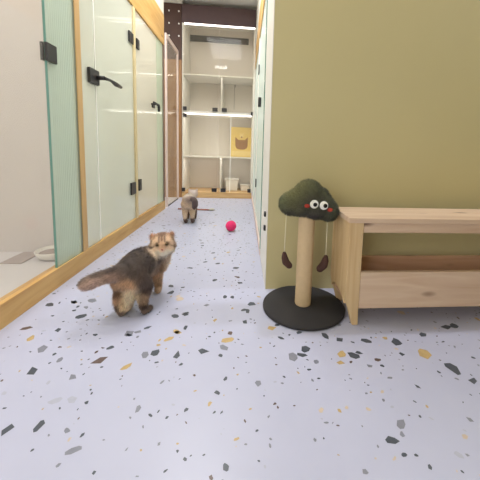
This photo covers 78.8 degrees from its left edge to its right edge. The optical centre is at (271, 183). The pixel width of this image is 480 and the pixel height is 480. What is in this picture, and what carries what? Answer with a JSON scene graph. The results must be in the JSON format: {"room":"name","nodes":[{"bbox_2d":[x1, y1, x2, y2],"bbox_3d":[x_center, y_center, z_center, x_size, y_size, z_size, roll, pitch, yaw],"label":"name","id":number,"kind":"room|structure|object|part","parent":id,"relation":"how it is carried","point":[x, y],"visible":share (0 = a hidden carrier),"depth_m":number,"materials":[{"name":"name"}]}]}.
{"room":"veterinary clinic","nodes":[
{"label":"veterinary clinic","id":0,"kind":"room"},
{"bbox_2d":[0,0,79,251],"bbox_3d":[-1.987,-0.911,1.750,1.540,2.720,0.040,1,6,-6],"label":"wall","id":1,"kind":"structure","parent":0,"point":[26,217],"depth_m":1.84,"materials":[{"name":"white paint"}]},
{"bbox_2d":[39,0,57,267],"bbox_3d":[-1.066,-0.454,1.471,0.032,1.742,0.244,1,6,-6],"label":"window","id":2,"kind":"structure","parent":1,"relation":"in","point":[48,52],"depth_m":1.37,"materials":[{"name":"clear glass"}]},
{"bbox_2d":[70,0,87,251],"bbox_3d":[-1.080,-0.471,1.616,0.022,1.742,0.050,1,6,-6],"label":"trim","id":3,"kind":"structure","parent":1,"relation":"attached to","point":[74,4],"depth_m":1.62,"materials":[{"name":"brown wood"}]},
{"bbox_2d":[0,201,164,329],"bbox_3d":[-1.091,0.479,1.404,0.045,0.098,4.070,1,6,-6],"label":"trim","id":4,"kind":"structure","parent":1,"relation":"attached to","point":[21,299],"depth_m":1.47,"materials":[{"name":"brown wood"}]},
{"bbox_2d":[79,0,99,247],"bbox_3d":[-1.090,-0.483,1.720,0.008,1.742,0.160,1,6,-6],"label":"window","id":5,"kind":"structure","parent":1,"relation":"in","point":[85,6],"depth_m":1.74,"materials":[{"name":"clear glass"}]},
{"bbox_2d":[87,0,135,239],"bbox_3d":[-1.092,-0.521,2.064,0.091,1.724,0.706,1,6,-6],"label":"door","id":6,"kind":"structure","parent":1,"relation":"in","point":[112,75],"depth_m":2.05,"materials":[{"name":"clear glass"}]},
{"bbox_3d":[-1.069,-0.659,1.859,0.091,0.087,0.327,1,6,-6],"label":"handle","id":7,"kind":"part","parent":6,"relation":"part of","materials":[{"name":"black metal"}]},
{"bbox_2d":[131,5,138,217],"bbox_3d":[-1.157,-0.567,2.441,0.022,1.742,0.050,1,6,-6],"label":"trim","id":8,"kind":"structure","parent":1,"relation":"attached to","point":[133,7],"depth_m":2.43,"materials":[{"name":"brown wood"}]},
{"bbox_2d":[135,11,160,214],"bbox_3d":[-1.160,-0.602,2.762,0.077,1.724,0.582,1,6,-4],"label":"door","id":9,"kind":"structure","parent":1,"relation":"in","point":[146,89],"depth_m":2.72,"materials":[{"name":"clear glass"}]},
{"bbox_3d":[-1.156,-0.759,2.859,0.066,0.076,0.185,1,6,-6],"label":"handle","id":10,"kind":"part","parent":9,"relation":"part of","materials":[{"name":"black metal"}]},
{"bbox_2d":[156,37,163,204],"bbox_3d":[-1.225,-0.651,3.163,0.008,1.742,0.225,1,6,-6],"label":"window","id":11,"kind":"structure","parent":1,"relation":"in","point":[159,67],"depth_m":3.15,"materials":[{"name":"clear glass"}]},
{"bbox_2d":[162,44,164,200],"bbox_3d":[-1.238,-0.666,3.295,0.022,1.742,0.040,1,6,-6],"label":"trim","id":12,"kind":"structure","parent":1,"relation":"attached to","point":[162,44],"depth_m":3.30,"materials":[{"name":"brown wood"}]},
{"bbox_2d":[155,0,163,13],"bbox_3d":[-1.013,-1.895,1.135,0.048,0.560,4.070,1,6,-6],"label":"wall","id":13,"kind":"structure","parent":0,"point":[160,3],"depth_m":3.09,"materials":[{"name":"white paint"}]},
{"bbox_2d":[127,0,163,44],"bbox_3d":[-1.025,-1.458,1.185,0.045,0.320,4.070,1,6,-6],"label":"trim","id":14,"kind":"structure","parent":13,"relation":"attached to","point":[149,11],"depth_m":2.79,"materials":[{"name":"brown wood"}]},
{"bbox_2d":[164,33,178,206],"bbox_3d":[-1.272,-0.750,3.704,0.020,2.010,0.615,1,6,-6],"label":"window","id":15,"kind":"structure","parent":13,"relation":"in","point":[167,38],"depth_m":3.49,"materials":[{"name":"white metal"}]},
{"bbox_2d":[164,0,182,3],"bbox_3d":[-1.425,-1.159,4.112,0.302,2.720,0.025,1,6,-6],"label":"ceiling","id":16,"kind":"structure","parent":0,"point":[168,1],"depth_m":3.95,"materials":[{"name":"grey paint"}]},
{"bbox_2d":[164,2,181,196],"bbox_3d":[-1.423,-1.125,4.080,0.300,2.660,0.036,1,6,-6],"label":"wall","id":17,"kind":"structure","parent":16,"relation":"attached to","point":[172,11],"depth_m":4.05,"materials":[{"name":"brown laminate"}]},
{"bbox_3d":[-1.391,-2.084,3.973,0.300,0.730,0.032,1,6,-6],"label":"panel","id":18,"kind":"part","parent":17,"relation":"part of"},
{"bbox_2d":[182,0,256,9],"bbox_3d":[-0.188,-2.234,1.441,5.200,0.100,6.800,1,6,-6],"label":"ceiling","id":19,"kind":"structure","parent":0,"point":[243,4],"depth_m":4.01,"materials":[{"name":"grey paint"}]},
{"bbox_2d":[0,194,479,479],"bbox_3d":[-0.283,0.541,1.755,5.000,0.050,6.600,1,6,-6],"label":"floor","id":20,"kind":"structure","parent":0,"point":[203,384],"depth_m":0.91,"materials":[{"name":"stone"}]},
{"bbox_2d":[0,252,34,263],"bbox_3d":[-1.563,0.463,1.816,0.120,0.006,0.195,1,6,-6],"label":"floor mat","id":21,"kind":"object","parent":20,"relation":"on","point":[22,257],"visible":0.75,"depth_m":1.79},
{"bbox_2d":[34,245,71,260],"bbox_3d":[-1.389,0.442,1.842,0.192,0.052,0.192,1,6,-6],"label":"bowl","id":22,"kind":"object","parent":20,"relation":"on","point":[46,253],"visible":0.9,"depth_m":1.82,"materials":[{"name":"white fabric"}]},
{"bbox_2d":[39,248,66,254],"bbox_3d":[-1.389,0.433,1.841,0.148,0.009,0.148,1,6,-6],"label":"cushion","id":23,"kind":"object","parent":22,"relation":"on","point":[42,251],"depth_m":1.83,"materials":[{"name":"white fabric"}]},
{"bbox_2d":[76,231,176,316],"bbox_3d":[-0.607,0.397,1.294,0.217,0.327,0.424,5,7,27],"label":"cat","id":24,"kind":"object","parent":20,"relation":"on","point":[133,278],"visible":1,"depth_m":1.23},
{"bbox_2d":[181,188,197,222],"bbox_3d":[-0.813,0.221,2.858,0.171,0.319,0.414,0,7,-14],"label":"cat","id":25,"kind":"object","parent":20,"relation":"on","point":[189,203],"visible":1,"depth_m":2.77},
{"bbox_2d":[178,208,214,210],"bbox_3d":[-0.884,0.295,3.385,0.428,0.029,0.030,2,6,-1],"label":"wand","id":26,"kind":"object","parent":20,"relation":"on","point":[210,209],"visible":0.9,"depth_m":3.38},
{"bbox_2d":[182,4,255,198],"bbox_3d":[-0.791,-1.139,4.388,1.014,2.660,0.542,1,6,-6],"label":"tall cabinet","id":27,"kind":"object","parent":20,"relation":"on","point":[218,79],"visible":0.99,"depth_m":4.55,"materials":[{"name":"white laminate"}]},
{"bbox_3d":[-1.285,-1.142,4.345,0.018,2.478,0.503,1,6,-6],"label":"panel","id":28,"kind":"part","parent":27,"relation":"part of","materials":[{"name":"white laminate"}]},
{"bbox_2d":[183,155,250,158],"bbox_3d":[-0.816,-0.410,4.476,0.975,0.016,0.501,1,6,-6],"label":"shelf","id":29,"kind":"object","parent":27,"relation":"attached to","point":[184,156],"depth_m":4.45,"materials":[{"name":"white laminate"}]},
{"bbox_2d":[183,110,251,118],"bbox_3d":[-0.794,-1.041,4.404,0.975,0.030,0.501,1,6,-6],"label":"shelf","id":30,"kind":"object","parent":27,"relation":"attached to","point":[215,114],"depth_m":4.20,"materials":[{"name":"white laminate"}]},
{"bbox_2d":[183,73,252,85],"bbox_3d":[-0.776,-1.553,4.346,0.975,0.018,0.501,1,6,-6],"label":"shelf","id":31,"kind":"object","parent":27,"relation":"attached to","point":[193,79],"depth_m":4.32,"materials":[{"name":"white laminate"}]},
{"bbox_2d":[190,35,248,44],"bbox_3d":[-0.813,-2.236,4.510,0.898,0.094,0.012,1,6,-6],"label":"vent grille","id":32,"kind":"object","parent":27,"relation":"attached to","point":[197,38],"visible":1,"depth_m":4.51,"materials":[{"name":"grey metal"}]},
{"bbox_3d":[-0.749,-2.370,4.262,1.011,0.018,0.485,1,6,-6],"label":"panel","id":33,"kind":"part","parent":27,"relation":"part of","materials":[{"name":"white laminate"}]},
{"bbox_2d":[225,178,238,190],"bbox_3d":[-0.635,0.006,4.592,0.216,0.181,0.220,1,6,-6],"label":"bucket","id":34,"kind":"object","parent":27,"relation":"on","point":[233,182],"visible":1,"depth_m":4.50,"materials":[{"name":"white plastic"}]},
{"bbox_2d":[231,127,250,156],"bbox_3d":[-0.491,-0.665,4.647,0.337,0.469,0.008,1,6,-6],"label":"poster","id":35,"kind":"object","parent":27,"relation":"on","point":[240,136],"visible":0.97,"depth_m":4.64,"materials":[{"name":"yellow paper"}]},
{"bbox_2d":[240,184,249,190],"bbox_3d":[-0.433,0.057,4.617,0.153,0.089,0.176,1,6,-6],"label":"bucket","id":36,"kind":"object","parent":27,"relation":"on","point":[244,187],"visible":0.9,"depth_m":4.54,"materials":[{"name":"white plastic"}]},
{"bbox_2d":[241,186,248,190],"bbox_3d":[-0.433,0.061,4.618,0.138,0.080,0.160,1,6,-6],"label":"tub","id":37,"kind":"object","parent":36,"relation":"in","point":[243,188],"depth_m":4.54,"materials":[{"name":"white plastic"}]},
{"bbox_3d":[-0.297,-1.119,4.441,0.018,2.478,0.503,1,6,-6],"label":"panel","id":38,"kind":"part","parent":27,"relation":"part of","materials":[{"name":"white laminate"}]},
{"bbox_2d":[226,221,235,230],"bbox_3d":[-0.363,0.374,2.568,0.095,0.094,0.090,4,7,15],"label":"ball","id":39,"kind":"object","parent":20,"relation":"on","point":[230,225],"visible":1,"depth_m":2.54,"materials":[{"name":"pink fabric"}]},
{"bbox_2d":[252,196,259,254],"bbox_3d":[-0.169,0.335,3.165,0.054,0.050,2.355,1,6,-6],"label":"trim","id":40,"kind":"structure","parent":20,"relation":"on","point":[255,219],"depth_m":2.57,"materials":[{"name":"white metal"}]},
{"bbox_2d":[252,50,258,207],"bbox_3d":[-0.205,-0.659,3.663,0.008,1.810,1.135,1,6,-6],"label":"window","id":41,"kind":"structure","parent":40,"relation":"attached to","point":[257,64],"depth_m":3.64,"materials":[{"name":"clear glass"}]},
{"bbox_2d":[255,38,259,203],"bbox_3d":[-0.141,-0.590,3.078,0.038,1.810,0.050,1,6,-6],"label":"trim","id":42,"kind":"structure","parent":40,"relation":"on","point":[259,38],"depth_m":3.05,"materials":[{"name":"white laminate"}]},
{"bbox_2d":[255,14,263,224],"bbox_3d":[-0.131,-0.552,2.739,0.034,1.799,0.620,1,6,-6],"label":"door","id":43,"kind":"structure","parent":42,"relation":"attached to","point":[260,66],"depth_m":2.67,"materials":[{"name":"clear glass"}]},
{"bbox_3d":[-0.106,-0.694,2.472,0.026,0.075,0.050,1,6,-6],"label":"handle","id":44,"kind":"part","parent":43,"relation":"part of","materials":[{"name":"black metal"}]},
{"bbox_2d":[258,0,267,247],"bbox_3d":[-0.070,-0.483,2.158,0.020,1.810,0.548,1,6,-6],"label":"window","id":45,"kind":"structure","parent":40,"relation":"attached to","point":[266,1],"depth_m":2.19,"materials":[{"name":"clear glass"}]},
{"bbox_2d":[263,178,344,330],"bbox_3d":[0.156,0.274,1.323,0.378,0.608,0.378,1,6,-6],"label":"cat tree","id":46,"kind":"object","parent":20,"relation":"on","point":[302,306],"visible":1,"depth_m":1.28,"materials":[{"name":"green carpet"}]},
{"bbox_3d":[0.060,0.219,1.295,0.005,0.186,0.004,1,6,-6],"label":"cord","id":47,"kind":"part","parent":46,"relation":"part of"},
{"bbox_3d":[0.151,0.346,1.331,0.075,0.429,0.075,1,6,-6],"label":"post","id":48,"kind":"part","parent":46,"relation":"part of","materials":[{"name":"fabric"}]},
{"bbox_2d":[330,207,479,324],"bbox_3d":[0.896,0.368,1.361,1.210,0.464,0.232,1,6,-6],"label":"bench","id":49,"kind":"object","parent":20,"relation":"on","point":[362,281],"visible":0.88,"depth_m":1.24,"materials":[{"name":"beige wood"}]},
{"bbox_3d":[0.320,0.355,1.407,0.061,0.441,0.022,1,6,-6],"label":"leg","id":50,"kind":"part","parent":49,"relation":"part of","materials":[{"name":"brown wood"}]},
{"bbox_3d":[0.310,0.323,1.302,0.018,0.355,0.175,1,6,-6],"label":"panel","id":51,"kind":"part","parent":49,"relation":"part of","materials":[{"name":"brown wood"}]},
{"bbox_3d":[0.339,0.377,1.211,0.061,0.441,0.022,1,6,-6],"label":"leg","id":52,"kind":"part","parent":49,"relation":"part of","materials":[{"name":"brown wood"}]},
{"bbox_3d":[0.902,0.459,1.274,1.078,0.159,0.019,1,6,-6],"label":"panel","id":53,"kind":"part","parent":49,"relation":"part of","materials":[{"name":"brown wood"}]},
{"bbox_3d":[0.884,0.439,1.470,1.078,0.153,0.018,1,6,-6],"label":"panel","id":54,"kind":"part","parent":49,"relation":"part of","materials":[{"name":"brown wood"}]},
{"bbox_3d":[0.911,0.192,1.244,1.078,0.041,0.018,1,6,-6],"label":"rail","id":55,"kind":"part","parent":49,"relation":"part of","materials":[{"name":"brown wood"}]},
{"bbox_2d":[252,69,255,191],"bbox_3d":[-0.548,-1.195,4.915,5.200,2.770,0.100,1,6,-6],"label":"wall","id":56,"kind":"structure","parent":0,"point":[255,69],"depth_m":4.92,"materials":[{"name":"white paint"}]},
{"bbox_2d":[255,0,260,58],"bbox_3d":[-0.101,-2.083,3.065,0.050,0.560,3.438,1,6,-6],"label":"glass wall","id":57,"kind":"structure","parent":0,"point":[258,1],"depth_m":3.71,"materials":[{"name":"glass"}]},
{"bbox_2d":[255,0,264,68],"bbox_3d":[-0.102,-1.636,2.942,0.045,0.300,2.355,1,6,-6],"label":"trim","id":58,"kind":"structure","parent":57,"relation":"attached to","point":[262,4],"depth_m":2.95,"materials":[{"name":"brown wood"}]},
{"bbox_2d":[260,0,274,288],"bbox_3d":[-0.027,-0.568,1.628,0.016,2.200,0.474,1,6,-6],"label":"trim","id":59,"kind":"structure","parent":57,"relation":"attached to","point":[271,3],"depth_m":1.59,"materials":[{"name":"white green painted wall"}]},
{"bbox_2d":[266,0,479,288],"bbox_3d":[1.139,-0.779,1.535,2.275,2.720,0.120,1,6,-6],"label":"wall","id":60,"kind":"structure","parent":0,"point":[376,103],"depth_m":1.47,"materials":[{"name":"paint"}]}
]}

